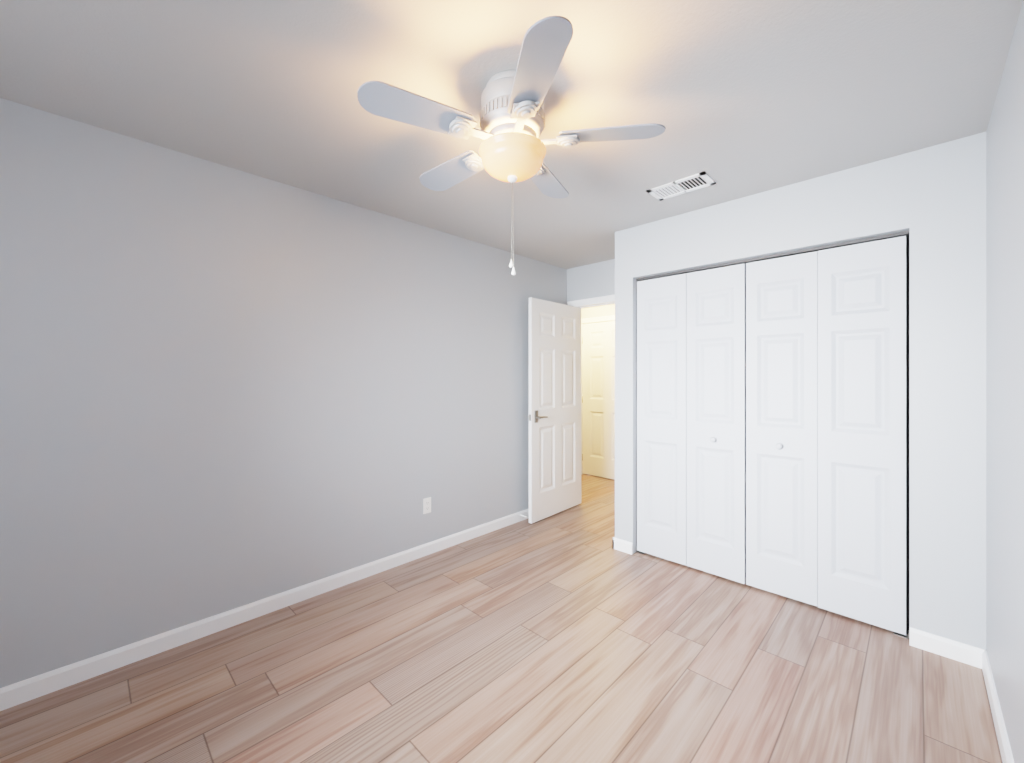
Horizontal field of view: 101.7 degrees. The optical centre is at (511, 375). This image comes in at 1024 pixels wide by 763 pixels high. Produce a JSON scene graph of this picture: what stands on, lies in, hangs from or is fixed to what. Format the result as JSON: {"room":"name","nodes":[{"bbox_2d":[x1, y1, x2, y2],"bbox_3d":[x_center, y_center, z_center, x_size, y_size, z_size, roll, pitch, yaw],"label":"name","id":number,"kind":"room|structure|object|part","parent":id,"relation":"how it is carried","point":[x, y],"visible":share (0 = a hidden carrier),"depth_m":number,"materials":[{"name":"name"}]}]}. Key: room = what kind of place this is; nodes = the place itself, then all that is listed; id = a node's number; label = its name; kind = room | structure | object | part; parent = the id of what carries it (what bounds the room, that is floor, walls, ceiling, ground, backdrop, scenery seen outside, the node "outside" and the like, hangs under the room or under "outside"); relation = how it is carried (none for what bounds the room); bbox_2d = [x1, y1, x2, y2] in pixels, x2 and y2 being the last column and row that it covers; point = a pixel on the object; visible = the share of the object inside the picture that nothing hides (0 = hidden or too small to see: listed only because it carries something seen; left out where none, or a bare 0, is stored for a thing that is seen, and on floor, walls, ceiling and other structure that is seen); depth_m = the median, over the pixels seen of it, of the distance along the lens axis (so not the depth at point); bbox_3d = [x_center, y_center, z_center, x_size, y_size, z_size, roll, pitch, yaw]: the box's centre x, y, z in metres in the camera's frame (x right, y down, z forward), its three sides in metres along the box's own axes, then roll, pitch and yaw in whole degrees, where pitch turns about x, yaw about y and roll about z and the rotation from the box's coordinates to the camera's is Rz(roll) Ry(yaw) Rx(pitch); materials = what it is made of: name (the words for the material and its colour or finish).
{"room":"empty bedroom","nodes":[
{"label":"empty bedroom","id":0,"kind":"room"},
{"bbox_2d":[0,98,566,687],"bbox_3d":[-1.012,0.110,2.804,0.115,2.440,4.644,0,0,44],"label":"wall","id":1,"kind":"structure","parent":0,"point":[224,388],"depth_m":2.17,"materials":[{"name":"grey paint"}]},
{"bbox_2d":[0,509,528,710],"bbox_3d":[-0.965,1.288,2.759,0.014,0.085,4.414,0,0,44],"label":"baseboard","id":2,"kind":"structure","parent":1,"relation":"attached to","point":[23,691],"depth_m":2.15,"materials":[{"name":"white wood"}]},
{"bbox_2d":[423,497,430,513],"bbox_3d":[-0.631,0.965,3.107,0.007,0.115,0.070,0,0,44],"label":"electrical outlet plate","id":3,"kind":"object","parent":1,"relation":"attached to","point":[426,505],"visible":1,"depth_m":3.10,"materials":[{"name":"white plastic"}]},
{"bbox_2d":[0,474,1002,762],"bbox_3d":[-0.198,1.380,2.840,5.230,0.100,5.830,0,0,44],"label":"floor","id":4,"kind":"structure","parent":0,"point":[570,636],"depth_m":1.82,"materials":[{"name":"brown wood"}]},
{"bbox_2d":[0,0,1022,268],"bbox_3d":[-0.198,-1.160,2.840,5.230,0.100,5.830,0,0,44],"label":"ceiling","id":5,"kind":"structure","parent":0,"point":[740,98],"depth_m":1.60,"materials":[{"name":"grey paint"}]},
{"bbox_2d":[357,15,664,274],"bbox_3d":[-0.032,-0.749,1.641,1.046,0.723,1.086,0,0,44],"label":"ceiling fan","id":6,"kind":"object","parent":5,"relation":"hanging from","point":[512,148],"visible":1,"depth_m":1.50,"materials":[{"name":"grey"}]},
{"bbox_3d":[0.002,-0.820,1.612,0.260,0.103,0.260,0,0,44],"label":"lamp shade","id":7,"kind":"part","parent":6,"relation":"part of","materials":[{"name":"beige glass"}]},
{"bbox_2d":[646,171,715,200],"bbox_3d":[0.988,-1.108,2.445,0.335,0.010,0.185,0,0,44],"label":"ceiling vent","id":8,"kind":"object","parent":5,"relation":"in","point":[684,185],"visible":1,"depth_m":2.43,"materials":[{"name":"white metal"}]},
{"bbox_2d":[567,259,614,304],"bbox_3d":[0.948,0.110,4.056,0.946,2.440,0.115,0,0,44],"label":"wall","id":9,"kind":"structure","parent":0,"point":[594,280],"depth_m":4.13,"materials":[{"name":"grey paint"}]},
{"bbox_2d":[527,297,580,523],"bbox_3d":[0.438,0.308,4.038,0.148,2.020,0.822,0,0,42],"label":"entry door","id":10,"kind":"structure","parent":9,"relation":"in","point":[554,416],"depth_m":3.98,"materials":[{"name":"white painted wood"},{"name":"satin nickel"}]},
{"bbox_2d":[567,294,614,308],"bbox_3d":[0.960,0.281,4.045,0.934,2.099,0.151,0,0,44],"label":"door frame","id":11,"kind":"structure","parent":9,"relation":"attached to","point":[601,299],"depth_m":4.12,"materials":[{"name":"white wood"}]},
{"bbox_2d":[581,304,614,318],"bbox_3d":[1.795,0.110,4.887,5.000,2.440,0.115,0,0,44],"label":"wall","id":12,"kind":"structure","parent":0,"point":[600,311],"depth_m":5.45,"materials":[{"name":"beige paint"}]},
{"bbox_2d":[581,315,614,473],"bbox_3d":[1.257,0.281,5.399,0.903,2.099,0.135,0,0,44],"label":"door frame","id":13,"kind":"structure","parent":12,"relation":"attached to","point":[582,390],"depth_m":5.64,"materials":[{"name":"white wood"}]},
{"bbox_2d":[582,321,614,479],"bbox_3d":[1.241,0.308,5.393,0.780,2.020,0.185,0,0,44],"label":"hall door","id":14,"kind":"structure","parent":12,"relation":"in","point":[598,399],"depth_m":5.46,"materials":[{"name":"white wood"}]},
{"bbox_2d":[643,235,908,633],"bbox_3d":[1.508,0.273,2.665,1.575,2.115,0.004,0,0,44],"label":"door frame","id":15,"kind":"structure","parent":0,"point":[907,432],"depth_m":2.15,"materials":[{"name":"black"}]},
{"bbox_2d":[615,132,985,649],"bbox_3d":[1.513,0.110,2.597,1.899,2.440,0.115,0,0,44],"label":"wall","id":16,"kind":"structure","parent":0,"point":[932,200],"depth_m":2.04,"materials":[{"name":"grey paint"}]},
{"bbox_2d":[612,538,632,554],"bbox_3d":[0.837,1.288,3.166,0.165,0.085,0.014,0,0,44],"label":"baseboard","id":17,"kind":"structure","parent":16,"relation":"attached to","point":[622,545],"depth_m":3.16,"materials":[{"name":"white wood"}]},
{"bbox_2d":[637,274,685,564],"bbox_3d":[1.083,0.301,3.027,0.365,2.025,0.028,0,0,44],"label":"closet door","id":18,"kind":"structure","parent":16,"relation":"in","point":[661,417],"depth_m":3.01,"materials":[{"name":"white wood"}]},
{"bbox_2d":[686,263,745,583],"bbox_3d":[1.335,0.301,2.758,0.365,2.025,0.064,0,0,45],"label":"closet door","id":19,"kind":"structure","parent":16,"relation":"in","point":[715,421],"depth_m":2.75,"materials":[{"name":"white wood"}]},
{"bbox_3d":[1.325,0.419,2.748,0.037,0.037,0.036,0,0,45],"label":"knob","id":20,"kind":"part","parent":19,"relation":"part of","materials":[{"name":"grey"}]},
{"bbox_2d":[636,548,908,638],"bbox_3d":[1.482,1.315,2.638,1.489,0.030,0.034,0,0,44],"label":"trim","id":21,"kind":"structure","parent":16,"relation":"attached to","point":[894,633],"depth_m":2.14,"materials":[{"name":"white wood"}]},
{"bbox_2d":[636,231,908,280],"bbox_3d":[1.482,-0.727,2.638,1.491,0.015,0.030,0,0,44],"label":"trim","id":22,"kind":"structure","parent":16,"relation":"attached to","point":[882,237],"depth_m":2.48,"materials":[{"name":"grey metal"}]},
{"bbox_2d":[746,251,817,605],"bbox_3d":[1.605,0.301,2.500,0.365,2.025,0.064,0,0,44],"label":"closet door","id":23,"kind":"structure","parent":16,"relation":"in","point":[781,426],"depth_m":2.49,"materials":[{"name":"white wood"}]},
{"bbox_3d":[1.595,0.419,2.490,0.037,0.037,0.036,0,0,44],"label":"knob","id":24,"kind":"part","parent":23,"relation":"part of","materials":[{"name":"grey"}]},
{"bbox_2d":[818,236,905,634],"bbox_3d":[1.876,0.301,2.251,0.365,2.025,0.028,0,0,45],"label":"closet door","id":25,"kind":"structure","parent":16,"relation":"in","point":[862,432],"depth_m":2.23,"materials":[{"name":"white wood"}]},
{"bbox_2d":[909,627,983,668],"bbox_3d":[2.058,1.288,1.977,0.253,0.085,0.014,0,0,44],"label":"baseboard","id":26,"kind":"structure","parent":16,"relation":"attached to","point":[950,648],"depth_m":1.97,"materials":[{"name":"white wood"}]},
{"bbox_2d":[986,0,1023,762],"bbox_3d":[1.149,0.110,0.780,0.115,2.440,4.529,0,0,44],"label":"wall","id":27,"kind":"structure","parent":0,"point":[1005,391],"depth_m":1.46,"materials":[{"name":"grey paint"}]},
{"bbox_2d":[982,650,1013,762],"bbox_3d":[0.836,1.288,0.550,0.014,0.085,3.763,0,0,44],"label":"baseboard","id":28,"kind":"structure","parent":27,"relation":"attached to","point":[1003,740],"depth_m":1.57,"materials":[{"name":"white wood"}]}
]}

